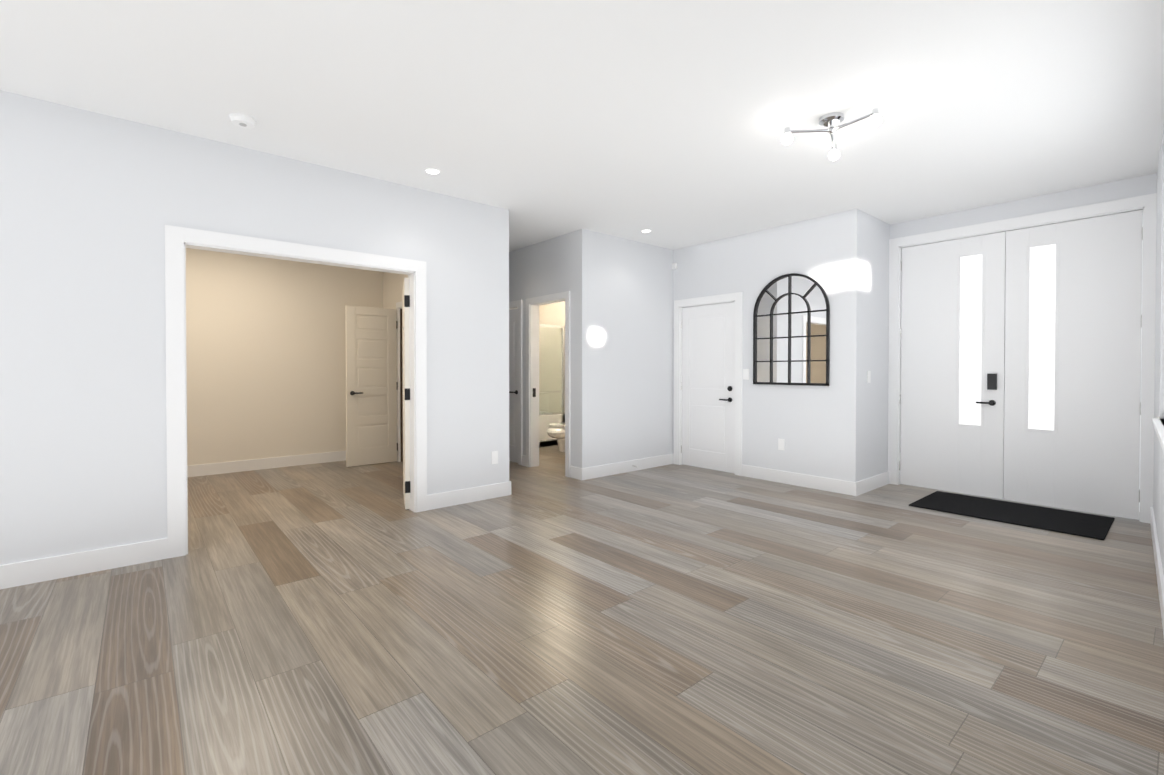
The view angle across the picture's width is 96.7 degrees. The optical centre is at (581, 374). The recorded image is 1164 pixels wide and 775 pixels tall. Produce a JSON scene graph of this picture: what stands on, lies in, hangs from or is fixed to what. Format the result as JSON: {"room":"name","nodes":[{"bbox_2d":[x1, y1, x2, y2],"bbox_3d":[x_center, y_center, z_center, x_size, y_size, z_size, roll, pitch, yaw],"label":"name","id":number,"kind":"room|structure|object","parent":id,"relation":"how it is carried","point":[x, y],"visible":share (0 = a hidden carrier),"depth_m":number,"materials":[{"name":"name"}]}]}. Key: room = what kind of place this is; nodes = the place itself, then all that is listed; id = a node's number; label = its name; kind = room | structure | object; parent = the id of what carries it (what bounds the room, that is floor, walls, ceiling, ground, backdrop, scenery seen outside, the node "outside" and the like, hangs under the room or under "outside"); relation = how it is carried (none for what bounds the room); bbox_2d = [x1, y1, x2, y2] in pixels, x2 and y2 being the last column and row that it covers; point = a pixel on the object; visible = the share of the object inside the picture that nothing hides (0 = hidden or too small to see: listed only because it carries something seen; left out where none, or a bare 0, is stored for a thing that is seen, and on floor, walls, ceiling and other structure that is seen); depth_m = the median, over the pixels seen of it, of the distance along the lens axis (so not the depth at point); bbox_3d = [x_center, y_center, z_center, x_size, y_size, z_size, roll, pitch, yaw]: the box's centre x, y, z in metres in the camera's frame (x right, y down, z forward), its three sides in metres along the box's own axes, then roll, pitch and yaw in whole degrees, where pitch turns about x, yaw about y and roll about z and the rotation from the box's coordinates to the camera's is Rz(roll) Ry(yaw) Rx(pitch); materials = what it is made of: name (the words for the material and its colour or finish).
{"room":"entrance hall","nodes":[
{"label":"entrance hall","id":0,"kind":"room"},
{"bbox_2d":[0,90,508,564],"bbox_3d":[-3.423,-0.192,2.751,7.050,2.750,0.120,-1,1,-40],"label":"wall","id":1,"kind":"structure","parent":0,"point":[92,204],"depth_m":3.21,"materials":[{"name":"white paint"}]},
{"bbox_2d":[0,481,509,588],"bbox_3d":[-3.380,1.119,2.714,7.050,0.130,0.014,-1,1,-40],"label":"baseboard","id":2,"kind":"structure","parent":1,"relation":"attached to","point":[42,569],"depth_m":3.14,"materials":[{"name":"white wood"}]},
{"bbox_2d":[165,225,426,558],"bbox_3d":[-2.045,0.103,3.931,1.743,2.135,0.156,-1,1,-40],"label":"trim","id":3,"kind":"structure","parent":1,"relation":"attached to","point":[179,241],"depth_m":3.51,"materials":[{"name":"white wood"}]},
{"bbox_2d":[402,278,409,508],"bbox_3d":[-1.625,0.158,4.793,0.053,1.992,0.750,0,1,-21],"label":"french door","id":4,"kind":"structure","parent":1,"relation":"in","point":[406,386],"depth_m":4.45,"materials":[{"name":"white wood"}]},
{"bbox_2d":[491,451,497,463],"bbox_3d":[-0.826,0.781,4.894,0.070,0.120,0.008,-1,1,-40],"label":"electrical outlet","id":5,"kind":"object","parent":1,"relation":"attached to","point":[494,457],"visible":1,"depth_m":4.89,"materials":[{"name":"white plastic"}]},
{"bbox_2d":[186,248,382,465],"bbox_3d":[-3.597,-0.232,6.613,7.800,2.750,0.120,-1,1,-40],"label":"wall","id":6,"kind":"structure","parent":0,"point":[266,355],"depth_m":6.31,"materials":[{"name":"white paint"}]},
{"bbox_2d":[187,451,345,476],"bbox_3d":[-4.569,1.087,5.709,4.730,0.130,0.014,-1,1,-40],"label":"baseboard","id":7,"kind":"structure","parent":6,"relation":"attached to","point":[239,466],"depth_m":6.29,"materials":[{"name":"white wood"}]},
{"bbox_2d":[383,272,407,308],"bbox_3d":[-3.622,-0.211,4.586,4.730,2.750,2.930,-1,1,-40],"label":"wall","id":8,"kind":"structure","parent":0,"point":[392,288],"depth_m":6.96,"materials":[{"name":"white paint"}]},
{"bbox_2d":[509,231,574,466],"bbox_3d":[-0.965,-0.235,6.887,0.120,2.750,2.880,-1,1,-40],"label":"wall","id":9,"kind":"structure","parent":0,"point":[545,267],"depth_m":6.16,"materials":[{"name":"white paint"}]},
{"bbox_2d":[509,308,517,462],"bbox_3d":[-1.044,0.136,6.903,0.097,1.992,0.740,-1,1,-40],"label":"hall door","id":10,"kind":"structure","parent":9,"relation":"in","point":[513,385],"depth_m":6.74,"materials":[{"name":"white wood"}]},
{"bbox_2d":[509,300,521,464],"bbox_3d":[-1.007,0.092,6.927,0.140,2.094,0.898,-1,1,-40],"label":"door frame","id":11,"kind":"structure","parent":9,"relation":"attached to","point":[515,304],"depth_m":6.56,"materials":[{"name":"white wood"}]},
{"bbox_2d":[526,291,569,476],"bbox_3d":[-0.364,0.100,6.187,0.156,2.094,0.858,-1,1,-40],"label":"door frame","id":12,"kind":"structure","parent":9,"relation":"attached to","point":[532,379],"depth_m":6.42,"materials":[{"name":"white wood"}]},
{"bbox_2d":[522,455,582,479],"bbox_3d":[-0.972,1.076,6.806,0.014,0.130,3.014,-1,1,-40],"label":"baseboard","id":13,"kind":"structure","parent":9,"relation":"attached to","point":[576,472],"depth_m":5.75,"materials":[{"name":"white wood"}]},
{"bbox_2d":[0,445,1163,774],"bbox_3d":[-1.428,1.228,3.240,10.900,0.100,8.350,-1,1,-40],"label":"floor","id":14,"kind":"structure","parent":0,"point":[544,617],"depth_m":2.33,"materials":[{"name":"brown wood"}]},
{"bbox_2d":[539,411,564,447],"bbox_3d":[-1.058,0.876,8.196,1.410,0.500,0.774,-1,1,-40],"label":"bathtub","id":15,"kind":"object","parent":14,"relation":"on","point":[545,438],"visible":0.15,"depth_m":8.13,"materials":[{"name":"white ceramic"}]},
{"bbox_2d":[539,324,564,414],"bbox_3d":[-0.820,-0.083,7.907,1.402,1.417,0.089,-1,1,-40],"label":"shower doors","id":16,"kind":"structure","parent":15,"relation":"on","point":[562,358],"depth_m":8.25,"materials":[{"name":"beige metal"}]},
{"bbox_2d":[547,422,564,451],"bbox_3d":[-0.212,0.731,7.721,0.710,0.800,0.425,-1,1,-40],"label":"toilet","id":17,"kind":"object","parent":14,"relation":"on","point":[556,431],"visible":0.33,"depth_m":7.50,"materials":[{"name":"white ceramic"}]},
{"bbox_2d":[909,491,1114,539],"bbox_3d":[3.611,1.160,4.398,0.810,0.012,1.230,-1,1,-40],"label":"door mat","id":18,"kind":"object","parent":14,"relation":"on","point":[1070,522],"visible":1,"depth_m":4.29,"materials":[{"name":"black rubber"}]},
{"bbox_2d":[0,0,1163,251],"bbox_3d":[-1.428,-1.622,3.210,10.900,0.100,8.350,-1,1,-40],"label":"ceiling","id":19,"kind":"structure","parent":0,"point":[666,122],"depth_m":2.88,"materials":[{"name":"white paint"}]},
{"bbox_2d":[229,113,255,128],"bbox_3d":[-2.080,-1.552,3.173,0.140,0.038,0.140,-1,1,-40],"label":"smoke detector","id":20,"kind":"object","parent":19,"relation":"attached to","point":[243,121],"visible":0.98,"depth_m":3.14,"materials":[{"name":"white plastic"}]},
{"bbox_2d":[424,168,440,174],"bbox_3d":[-1.156,-1.576,4.001,0.124,0.008,0.124,-1,1,-40],"label":"recessed light","id":21,"kind":"object","parent":19,"relation":"in","point":[434,171],"visible":1,"depth_m":4.00,"materials":[{"name":"white plastic"}]},
{"bbox_2d":[641,229,651,232],"bbox_3d":[0.711,-1.594,5.726,0.124,0.008,0.124,-1,1,-40],"label":"recessed light","id":22,"kind":"object","parent":19,"relation":"in","point":[646,230],"visible":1,"depth_m":5.70,"materials":[{"name":"white"}]},
{"bbox_2d":[781,108,881,160],"bbox_3d":[1.570,-1.489,3.139,0.528,0.164,0.507,-1,1,-40],"label":"ceiling light","id":23,"kind":"object","parent":19,"relation":"attached to","point":[830,120],"visible":1,"depth_m":3.14,"materials":[{"name":"silver metal"}]},
{"bbox_2d":[575,229,672,467],"bbox_3d":[0.595,-0.229,6.246,1.660,2.750,0.120,-1,1,-40],"label":"wall","id":24,"kind":"structure","parent":0,"point":[623,349],"depth_m":6.06,"materials":[{"name":"white paint"}]},
{"bbox_2d":[583,454,672,479],"bbox_3d":[0.593,1.082,6.170,1.540,0.130,0.014,-1,1,-40],"label":"baseboard","id":25,"kind":"structure","parent":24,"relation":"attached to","point":[616,468],"depth_m":6.09,"materials":[{"name":"white wood"}]},
{"bbox_2d":[539,209,861,481],"bbox_3d":[0.973,-0.236,6.989,0.120,2.750,5.240,-1,1,-40],"label":"wall","id":26,"kind":"structure","parent":0,"point":[817,429],"depth_m":5.43,"materials":[{"name":"white paint"}]},
{"bbox_2d":[672,263,676,268],"bbox_3d":[1.180,-1.392,6.614,0.034,0.070,0.058,-1,1,-40],"label":"detector","id":27,"kind":"object","parent":26,"relation":"attached to","point":[674,265],"visible":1,"depth_m":6.60,"materials":[{"name":"white plastic"}]},
{"bbox_2d":[681,302,734,472],"bbox_3d":[1.514,0.144,6.279,0.097,1.988,0.790,-1,1,-40],"label":"door","id":28,"kind":"structure","parent":26,"relation":"in","point":[708,386],"depth_m":6.26,"materials":[{"name":"white wood"}]},
{"bbox_2d":[674,292,742,475],"bbox_3d":[1.551,0.098,6.303,0.140,2.095,0.978,-1,1,-40],"label":"door frame","id":29,"kind":"structure","parent":26,"relation":"attached to","point":[736,298],"depth_m":6.19,"materials":[{"name":"white wood"}]},
{"bbox_2d":[743,369,748,379],"bbox_3d":[1.857,-0.009,5.857,0.008,0.120,0.075,-1,1,-40],"label":"light switch","id":30,"kind":"object","parent":26,"relation":"attached to","point":[745,374],"visible":1,"depth_m":5.85,"materials":[{"name":"white plastic"}]},
{"bbox_2d":[673,454,856,495],"bbox_3d":[1.900,1.086,5.814,0.014,0.130,2.254,-1,1,-40],"label":"baseboard","id":31,"kind":"structure","parent":26,"relation":"attached to","point":[820,483],"depth_m":5.36,"materials":[{"name":"white wood"}]},
{"bbox_2d":[778,439,784,449],"bbox_3d":[2.134,0.744,5.539,0.008,0.120,0.070,-1,1,-40],"label":"outlet","id":32,"kind":"object","parent":26,"relation":"attached to","point":[781,444],"visible":1,"depth_m":5.53,"materials":[{"name":"white plastic"}]},
{"bbox_2d":[753,273,829,385],"bbox_3d":[2.183,-0.480,5.450,0.024,1.170,0.830,-1,1,-40],"label":"arched mirror","id":33,"kind":"object","parent":26,"relation":"attached to","point":[791,329],"visible":1,"depth_m":5.43,"materials":[{"name":"black mirror"}]},
{"bbox_2d":[861,211,889,479],"bbox_3d":[3.015,-0.219,5.367,0.880,2.750,0.120,-1,1,-40],"label":"wall","id":34,"kind":"structure","parent":0,"point":[875,339],"depth_m":5.25,"materials":[{"name":"white paint"}]},
{"bbox_2d":[867,371,870,382],"bbox_3d":[2.855,0.018,5.149,0.070,0.120,0.008,-1,1,-40],"label":"light switch","id":35,"kind":"object","parent":34,"relation":"attached to","point":[868,376],"visible":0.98,"depth_m":5.14,"materials":[{"name":"white plastic"}]},
{"bbox_2d":[857,471,888,495],"bbox_3d":[2.952,1.092,5.239,0.840,0.130,0.014,-1,1,-40],"label":"baseboard return","id":36,"kind":"object","parent":34,"relation":"attached to","point":[872,483],"visible":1,"depth_m":5.21,"materials":[{"name":"white wood"}]},
{"bbox_2d":[890,173,1156,238],"bbox_3d":[4.126,-0.211,4.620,0.160,2.750,2.460,-1,1,-40],"label":"wall","id":37,"kind":"structure","parent":0,"point":[1116,190],"depth_m":4.61,"materials":[{"name":"white paint"}]},
{"bbox_2d":[899,232,1005,498],"bbox_3d":[3.624,-0.089,5.116,0.107,2.478,0.866,-1,1,-40],"label":"front door","id":38,"kind":"structure","parent":37,"relation":"in","point":[952,332],"depth_m":5.08,"materials":[{"name":"white wood"}]},
{"bbox_2d":[888,193,1156,522],"bbox_3d":[3.946,-0.134,4.819,0.180,2.590,1.923,-1,1,-40],"label":"door frame","id":39,"kind":"structure","parent":37,"relation":"attached to","point":[1147,204],"depth_m":4.35,"materials":[{"name":"white wood"}]},
{"bbox_2d":[1004,210,1142,519],"bbox_3d":[4.206,-0.082,4.469,0.063,2.478,0.866,-1,1,-40],"label":"front door","id":40,"kind":"structure","parent":37,"relation":"in","point":[1073,327],"depth_m":4.42,"materials":[{"name":"white wood"}]},
{"bbox_2d":[1153,121,1163,574],"bbox_3d":[0.828,-0.168,0.508,10.795,2.750,0.669,-1,1,-40],"label":"wall","id":41,"kind":"structure","parent":0,"point":[1158,494],"depth_m":3.35,"materials":[{"name":"white paint"}]},
{"bbox_2d":[1150,507,1163,634],"bbox_3d":[0.696,1.142,0.510,10.379,0.130,0.513,-1,1,-40],"label":"baseboard","id":42,"kind":"structure","parent":41,"relation":"attached to","point":[1159,570],"depth_m":2.94,"materials":[{"name":"white wood"}]},
{"bbox_2d":[1152,418,1163,452],"bbox_3d":[2.922,-0.564,2.499,2.250,1.760,0.279,-1,1,-40],"label":"window","id":43,"kind":"structure","parent":41,"relation":"in","point":[1158,426],"depth_m":2.74,"materials":[{"name":"white"}]},
{"bbox_3d":[-1.778,-0.228,6.160,0.120,2.750,2.930,-1,1,-40],"label":"wall","id":44,"kind":"structure","parent":0,"visible":0},
{"bbox_2d":[345,306,397,466],"bbox_3d":[-2.676,0.139,6.601,0.630,1.992,0.152,-1,1,-40],"label":"door","id":45,"kind":"structure","parent":44,"relation":"in","point":[371,397],"depth_m":6.57,"materials":[{"name":"white wood"}]},
{"bbox_2d":[396,301,401,461],"bbox_3d":[-2.132,0.096,6.578,0.156,2.094,0.808,-1,1,-40],"label":"door frame","id":46,"kind":"structure","parent":44,"relation":"attached to","point":[398,306],"depth_m":6.79,"materials":[{"name":"white wood"}]},
{"bbox_2d":[400,309,402,461],"bbox_3d":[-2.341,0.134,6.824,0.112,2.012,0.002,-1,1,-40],"label":"door","id":47,"kind":"structure","parent":44,"relation":"attached to","point":[401,398],"depth_m":6.79,"materials":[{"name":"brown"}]}
]}

